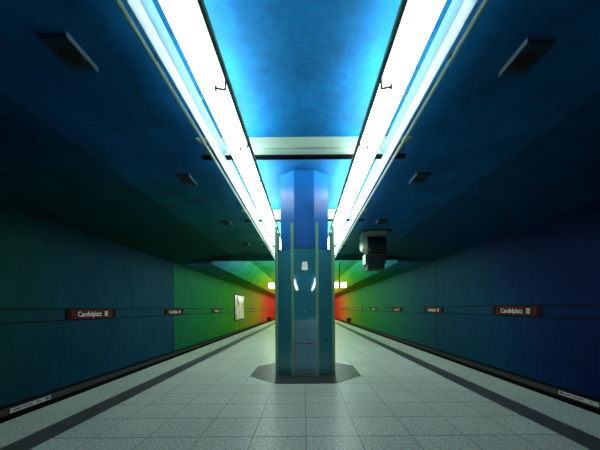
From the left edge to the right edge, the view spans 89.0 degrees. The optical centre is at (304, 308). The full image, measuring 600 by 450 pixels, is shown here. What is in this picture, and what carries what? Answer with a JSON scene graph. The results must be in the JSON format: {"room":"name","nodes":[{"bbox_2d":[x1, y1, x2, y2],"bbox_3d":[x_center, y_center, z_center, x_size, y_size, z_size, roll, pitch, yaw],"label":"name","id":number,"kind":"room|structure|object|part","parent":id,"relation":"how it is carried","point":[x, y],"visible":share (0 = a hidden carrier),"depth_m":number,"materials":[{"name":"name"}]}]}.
{"room":"railway station","nodes":[
{"label":"railway station","id":0,"kind":"room"},
{"bbox_2d":[0,203,274,406],"bbox_3d":[-7.350,0.079,33.000,0.300,5.750,134.000,0,0,0],"label":"wall","id":1,"kind":"structure","parent":0,"point":[45,263],"depth_m":9.97,"materials":[{"name":"paint"}]},
{"bbox_2d":[10,395,50,412],"bbox_3d":[-7.056,2.457,7.880,0.012,0.104,1.160,0,0,0],"label":"wall plaque","id":2,"kind":"object","parent":1,"relation":"attached to","point":[29,404],"visible":1,"depth_m":7.81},
{"bbox_2d":[65,309,115,319],"bbox_3d":[-7.169,0.183,10.325,0.059,0.300,2.350,0,0,0],"label":"station sign","id":3,"kind":"object","parent":1,"relation":"attached to","point":[87,313],"visible":1,"depth_m":10.12,"materials":[{"name":"brown metal"}]},
{"bbox_2d":[0,310,266,323],"bbox_3d":[-7.183,0.358,33.000,0.030,0.036,134.000,0,0,0],"label":"trim","id":4,"kind":"structure","parent":1,"relation":"attached to","point":[263,310],"depth_m":10.07,"materials":[{"name":"black metal"}]},
{"bbox_2d":[0,319,274,423],"bbox_3d":[-7.122,2.465,33.000,0.120,0.135,134.000,0,0,0],"label":"baseboard","id":5,"kind":"structure","parent":1,"relation":"attached to","point":[4,412],"depth_m":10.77,"materials":[{"name":"grey concrete"}]},
{"bbox_2d":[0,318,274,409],"bbox_3d":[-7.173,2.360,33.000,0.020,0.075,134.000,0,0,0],"label":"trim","id":6,"kind":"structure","parent":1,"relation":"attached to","point":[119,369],"depth_m":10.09,"materials":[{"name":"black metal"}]},
{"bbox_2d":[0,308,274,309],"bbox_3d":[-7.185,0.008,33.000,0.030,0.036,134.000,0,0,0],"label":"trim","id":7,"kind":"structure","parent":1,"relation":"attached to","point":[0,308],"depth_m":11.79,"materials":[{"name":"black metal"}]},
{"bbox_2d":[164,309,183,314],"bbox_3d":[-7.169,0.183,16.775,0.059,0.300,2.350,0,0,0],"label":"station sign","id":8,"kind":"object","parent":1,"relation":"attached to","point":[166,311],"visible":1,"depth_m":16.57,"materials":[{"name":"red metal"}]},
{"bbox_2d":[212,309,220,312],"bbox_3d":[-7.169,0.183,24.775,0.059,0.300,2.350,0,0,0],"label":"station sign","id":9,"kind":"object","parent":1,"relation":"attached to","point":[213,310],"visible":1,"depth_m":24.63,"materials":[{"name":"red metal"}]},
{"bbox_2d":[234,294,243,320],"bbox_3d":[-7.156,-0.117,33.300,0.090,2.800,4.700,0,0,0],"label":"billboard","id":10,"kind":"object","parent":1,"relation":"attached to","point":[238,299],"visible":1,"depth_m":32.65},
{"bbox_2d":[0,0,599,297],"bbox_3d":[-0.023,-3.205,33.000,14.400,1.290,134.000,0,0,0],"label":"ceiling","id":11,"kind":"structure","parent":0,"point":[100,153],"depth_m":4.99,"materials":[{"name":"paint"}]},
{"bbox_2d":[37,31,97,72],"bbox_3d":[-2.722,-2.953,3.530,0.324,0.055,0.500,0,0,0],"label":"ceiling speaker","id":12,"kind":"object","parent":11,"relation":"attached to","point":[65,48],"visible":1,"depth_m":3.47,"materials":[{"name":"paint"}]},
{"bbox_2d":[175,174,196,184],"bbox_3d":[-2.722,-2.953,7.000,0.324,0.055,0.500,0,0,0],"label":"ceiling speaker","id":13,"kind":"object","parent":11,"relation":"attached to","point":[185,179],"visible":1,"depth_m":6.92,"materials":[{"name":"paint"}]},
{"bbox_2d":[158,0,218,66],"bbox_3d":[-1.070,-2.780,2.435,0.320,0.425,1.642,0,0,0],"label":"fluorescent panel","id":14,"kind":"object","parent":11,"relation":"hanging from","point":[185,19],"visible":0.88,"depth_m":2.83,"materials":[{"name":"white plastic"}]},
{"bbox_2d":[115,0,274,258],"bbox_3d":[-1.560,-2.589,9.150,0.069,0.048,15.700,0,0,0],"label":"pipe","id":15,"kind":"object","parent":11,"relation":"attached to","point":[154,58],"visible":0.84,"depth_m":3.54,"materials":[{"name":"metal"}]},
{"bbox_2d":[126,0,274,255],"bbox_3d":[-1.452,-2.789,9.150,0.116,0.400,15.700,0,0,0],"label":"strip","id":16,"kind":"object","parent":11,"relation":"hanging from","point":[145,12],"visible":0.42,"depth_m":3.69,"materials":[{"name":"blue paint"}]},
{"bbox_2d":[191,65,246,148],"bbox_3d":[-1.070,-2.780,4.085,0.320,0.425,1.642,0,0,0],"label":"fluorescent panel","id":17,"kind":"object","parent":11,"relation":"hanging from","point":[220,103],"visible":0.69,"depth_m":3.84,"materials":[{"name":"white plastic"}]},
{"bbox_2d":[220,220,232,225],"bbox_3d":[-2.722,-2.953,10.550,0.324,0.055,0.500,0,0,0],"label":"ceiling speaker","id":18,"kind":"object","parent":11,"relation":"attached to","point":[223,222],"visible":1,"depth_m":10.41,"materials":[{"name":"paint"}]},
{"bbox_2d":[197,0,280,248],"bbox_3d":[-0.928,-2.516,9.150,0.181,0.108,15.700,0,0,0],"label":"pipe","id":19,"kind":"object","parent":11,"relation":"attached to","point":[201,3],"visible":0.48,"depth_m":3.45,"materials":[{"name":"metal"}]},
{"bbox_2d":[229,147,262,188],"bbox_3d":[-1.070,-2.780,5.735,0.320,0.425,1.642,0,0,0],"label":"fluorescent panel","id":20,"kind":"object","parent":11,"relation":"hanging from","point":[243,159],"visible":0.65,"depth_m":5.55,"materials":[{"name":"white plastic"}]},
{"bbox_2d":[248,189,270,212],"bbox_3d":[-1.070,-2.780,7.385,0.320,0.425,1.642,0,0,0],"label":"fluorescent panel","id":21,"kind":"object","parent":11,"relation":"hanging from","point":[258,195],"visible":0.62,"depth_m":7.25,"materials":[{"name":"white plastic"}]},
{"bbox_2d":[260,213,275,228],"bbox_3d":[-1.070,-2.780,9.035,0.320,0.425,1.642,0,0,0],"label":"fluorescent panel","id":22,"kind":"object","parent":11,"relation":"hanging from","point":[266,217],"visible":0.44,"depth_m":8.89,"materials":[{"name":"white plastic"}]},
{"bbox_2d":[269,282,274,288],"bbox_3d":[-2.218,-2.464,22.997,1.040,1.900,0.187,0,0,0],"label":"hanging sign","id":23,"kind":"object","parent":11,"relation":"hanging from","point":[271,284],"visible":0.43,"depth_m":22.90,"materials":[{"name":"white plastic"}]},
{"bbox_2d":[267,229,280,239],"bbox_3d":[-1.070,-2.780,10.685,0.320,0.425,1.642,0,0,0],"label":"fluorescent panel","id":24,"kind":"object","parent":11,"relation":"hanging from","point":[271,231],"visible":0.25,"depth_m":10.44,"materials":[{"name":"white plastic"}]},
{"bbox_2d":[195,136,411,159],"bbox_3d":[-0.021,-2.827,5.380,3.810,0.345,0.120,0,0,0],"label":"beam","id":25,"kind":"structure","parent":11,"relation":"attached to","point":[264,148],"depth_m":5.33,"materials":[{"name":"white metal"}]},
{"bbox_2d":[242,209,366,221],"bbox_3d":[-0.021,-2.827,9.250,3.810,0.345,0.120,0,0,0],"label":"trim","id":26,"kind":"structure","parent":11,"relation":"attached to","point":[277,212],"depth_m":9.20,"materials":[{"name":"white metal"}]},
{"bbox_2d":[261,238,348,246],"bbox_3d":[-0.021,-2.827,13.100,3.810,0.345,0.120,0,0,0],"label":"trim","id":27,"kind":"structure","parent":11,"relation":"attached to","point":[335,244],"depth_m":13.05,"materials":[{"name":"white metal"}]},
{"bbox_2d":[328,228,341,239],"bbox_3d":[1.030,-2.795,10.685,0.320,0.425,1.642,0,0,0],"label":"fluorescent panel","id":28,"kind":"object","parent":11,"relation":"hanging from","point":[337,230],"visible":0.29,"depth_m":10.37,"materials":[{"name":"white plastic"}]},
{"bbox_2d":[333,212,348,227],"bbox_3d":[1.030,-2.795,9.035,0.320,0.425,1.642,0,0,0],"label":"fluorescent panel","id":29,"kind":"object","parent":11,"relation":"hanging from","point":[342,216],"visible":0.54,"depth_m":8.85,"materials":[{"name":"white plastic"}]},
{"bbox_2d":[335,263,346,287],"bbox_3d":[2.602,-2.499,22.997,1.040,1.900,0.187,0,0,0],"label":"hanging sign","id":30,"kind":"object","parent":11,"relation":"hanging from","point":[337,284],"visible":0.82,"depth_m":22.91,"materials":[{"name":"white plastic"}]},
{"bbox_2d":[337,187,359,211],"bbox_3d":[1.030,-2.795,7.385,0.320,0.425,1.642,0,0,0],"label":"fluorescent panel","id":31,"kind":"object","parent":11,"relation":"hanging from","point":[349,195],"visible":0.64,"depth_m":7.22,"materials":[{"name":"white plastic"}]},
{"bbox_2d":[346,147,378,187],"bbox_3d":[1.030,-2.795,5.735,0.320,0.425,1.642,0,0,0],"label":"fluorescent panel","id":32,"kind":"object","parent":11,"relation":"hanging from","point":[363,160],"visible":0.62,"depth_m":5.55,"materials":[{"name":"white plastic"}]},
{"bbox_2d":[328,0,407,248],"bbox_3d":[0.891,-2.530,9.150,0.181,0.108,15.700,0,0,0],"label":"pipe","id":33,"kind":"object","parent":11,"relation":"attached to","point":[403,3],"visible":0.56,"depth_m":3.45,"materials":[{"name":"metal"}]},
{"bbox_2d":[359,229,391,270],"bbox_3d":[2.753,-2.255,11.970,1.100,1.530,0.760,0,0,0],"label":"monitor","id":34,"kind":"object","parent":11,"relation":"hanging from","point":[373,242],"visible":1,"depth_m":11.64,"materials":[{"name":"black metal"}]},
{"bbox_3d":[2.748,-2.990,11.975,1.100,0.060,0.750,0,0,0],"label":"ceiling plate","id":35,"kind":"part","parent":34,"relation":"part of","materials":[{"name":"grey metal"}]},
{"bbox_2d":[375,219,387,224],"bbox_3d":[2.638,-2.992,10.550,0.324,0.055,0.500,0,0,0],"label":"ceiling speaker","id":36,"kind":"object","parent":11,"relation":"attached to","point":[379,221],"visible":1,"depth_m":10.43,"materials":[{"name":"paint"}]},
{"bbox_2d":[360,65,415,147],"bbox_3d":[1.030,-2.795,4.085,0.320,0.425,1.642,0,0,0],"label":"fluorescent panel","id":37,"kind":"object","parent":11,"relation":"hanging from","point":[386,102],"visible":0.69,"depth_m":3.84,"materials":[{"name":"white plastic"}]},
{"bbox_2d":[334,0,477,253],"bbox_3d":[1.411,-2.810,9.150,0.116,0.400,15.700,0,0,0],"label":"strip","id":38,"kind":"object","parent":11,"relation":"hanging from","point":[458,13],"visible":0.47,"depth_m":3.72,"materials":[{"name":"blue paint"}]},
{"bbox_2d":[335,0,488,256],"bbox_3d":[1.522,-2.611,9.150,0.069,0.048,15.700,0,0,0],"label":"pipe","id":39,"kind":"object","parent":11,"relation":"attached to","point":[483,4],"visible":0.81,"depth_m":3.57,"materials":[{"name":"metal"}]},
{"bbox_2d":[387,0,445,65],"bbox_3d":[1.030,-2.795,2.435,0.320,0.425,1.642,0,0,0],"label":"fluorescent panel","id":40,"kind":"object","parent":11,"relation":"hanging from","point":[419,19],"visible":0.87,"depth_m":2.84,"materials":[{"name":"white plastic"}]},
{"bbox_2d":[409,172,431,183],"bbox_3d":[2.638,-2.992,7.000,0.324,0.055,0.500,0,0,0],"label":"ceiling speaker","id":41,"kind":"object","parent":11,"relation":"attached to","point":[418,177],"visible":1,"depth_m":6.95,"materials":[{"name":"paint"}]},
{"bbox_2d":[499,38,555,76],"bbox_3d":[2.638,-2.992,3.650,0.324,0.055,0.500,0,0,0],"label":"ceiling speaker","id":42,"kind":"object","parent":11,"relation":"attached to","point":[530,52],"visible":1,"depth_m":3.59,"materials":[{"name":"paint"}]},
{"bbox_2d":[0,320,599,449],"bbox_3d":[0.011,1.560,33.000,7.840,0.220,134.000,0,0,0],"label":"floor","id":43,"kind":"structure","parent":0,"point":[404,397],"depth_m":4.32,"materials":[{"name":"tile"}]},
{"bbox_2d":[250,363,360,383],"bbox_3d":[0.011,1.447,7.120,2.374,0.006,2.480,0,0,0],"label":"floor plate","id":44,"kind":"object","parent":43,"relation":"on","point":[343,372],"visible":0.73,"depth_m":6.48,"materials":[{"name":"grey stone"}]},
{"bbox_2d":[274,170,334,375],"bbox_3d":[-0.006,-0.778,7.080,1.340,4.444,1.130,0,0,0],"label":"pillar","id":45,"kind":"structure","parent":44,"relation":"on","point":[304,263],"depth_m":6.60,"materials":[{"name":"blue paint"}]},
{"bbox_3d":[-0.455,0.072,6.680,0.453,2.710,0.012,0,0,36],"label":"glass panel","id":46,"kind":"part","parent":45,"relation":"part of","materials":[{"name":"teal glass"}]},
{"bbox_3d":[0.000,0.021,6.540,0.500,2.615,0.012,0,0,0],"label":"glass panel","id":47,"kind":"part","parent":45,"relation":"part of","materials":[{"name":"teal glass"}]},
{"bbox_3d":[0.456,0.066,6.680,0.453,2.710,0.012,0,0,-36],"label":"glass panel","id":48,"kind":"part","parent":45,"relation":"part of","materials":[{"name":"teal glass"}]},
{"bbox_2d":[335,201,599,398],"bbox_3d":[7.350,-0.029,33.000,0.300,5.750,134.000,0,0,0],"label":"wall","id":49,"kind":"structure","parent":0,"point":[556,260],"depth_m":10.41,"materials":[{"name":"paint"}]},
{"bbox_2d":[392,308,401,311],"bbox_3d":[7.171,0.077,23.825,0.059,0.300,2.350,0,0,0],"label":"station sign","id":50,"kind":"object","parent":49,"relation":"attached to","point":[393,309],"visible":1,"depth_m":23.57,"materials":[{"name":"red metal"}]},
{"bbox_2d":[425,307,443,312],"bbox_3d":[7.171,0.077,17.025,0.059,0.300,2.350,0,0,0],"label":"station sign","id":51,"kind":"object","parent":49,"relation":"attached to","point":[427,309],"visible":1,"depth_m":16.84,"materials":[{"name":"red metal"}]},
{"bbox_2d":[335,318,599,414],"bbox_3d":[7.157,2.360,33.000,0.120,0.135,134.000,0,0,0],"label":"baseboard","id":52,"kind":"structure","parent":49,"relation":"attached to","point":[516,378],"depth_m":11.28,"materials":[{"name":"grey concrete"}]},
{"bbox_2d":[335,309,599,319],"bbox_3d":[7.187,0.252,33.000,0.030,0.036,134.000,0,0,0],"label":"trim","id":53,"kind":"structure","parent":49,"relation":"attached to","point":[335,309],"depth_m":10.37,"materials":[{"name":"black metal"}]},
{"bbox_2d":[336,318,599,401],"bbox_3d":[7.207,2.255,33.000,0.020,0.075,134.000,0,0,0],"label":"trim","id":54,"kind":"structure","parent":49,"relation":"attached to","point":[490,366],"depth_m":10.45,"materials":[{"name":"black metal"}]},
{"bbox_2d":[367,304,599,307],"bbox_3d":[7.184,-0.098,33.000,0.030,0.036,134.000,0,0,0],"label":"trim","id":55,"kind":"structure","parent":49,"relation":"attached to","point":[553,304],"depth_m":10.44,"materials":[{"name":"black metal"}]},
{"bbox_2d":[493,306,541,315],"bbox_3d":[7.171,0.077,10.425,0.059,0.300,2.350,0,0,0],"label":"station sign","id":56,"kind":"object","parent":49,"relation":"attached to","point":[505,310],"visible":1,"depth_m":10.19,"materials":[{"name":"red metal"}]},
{"bbox_2d":[559,390,598,406],"bbox_3d":[7.091,2.333,7.940,0.012,0.104,1.160,0,0,0],"label":"wall plaque","id":57,"kind":"object","parent":49,"relation":"attached to","point":[572,396],"visible":1,"depth_m":7.87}
]}

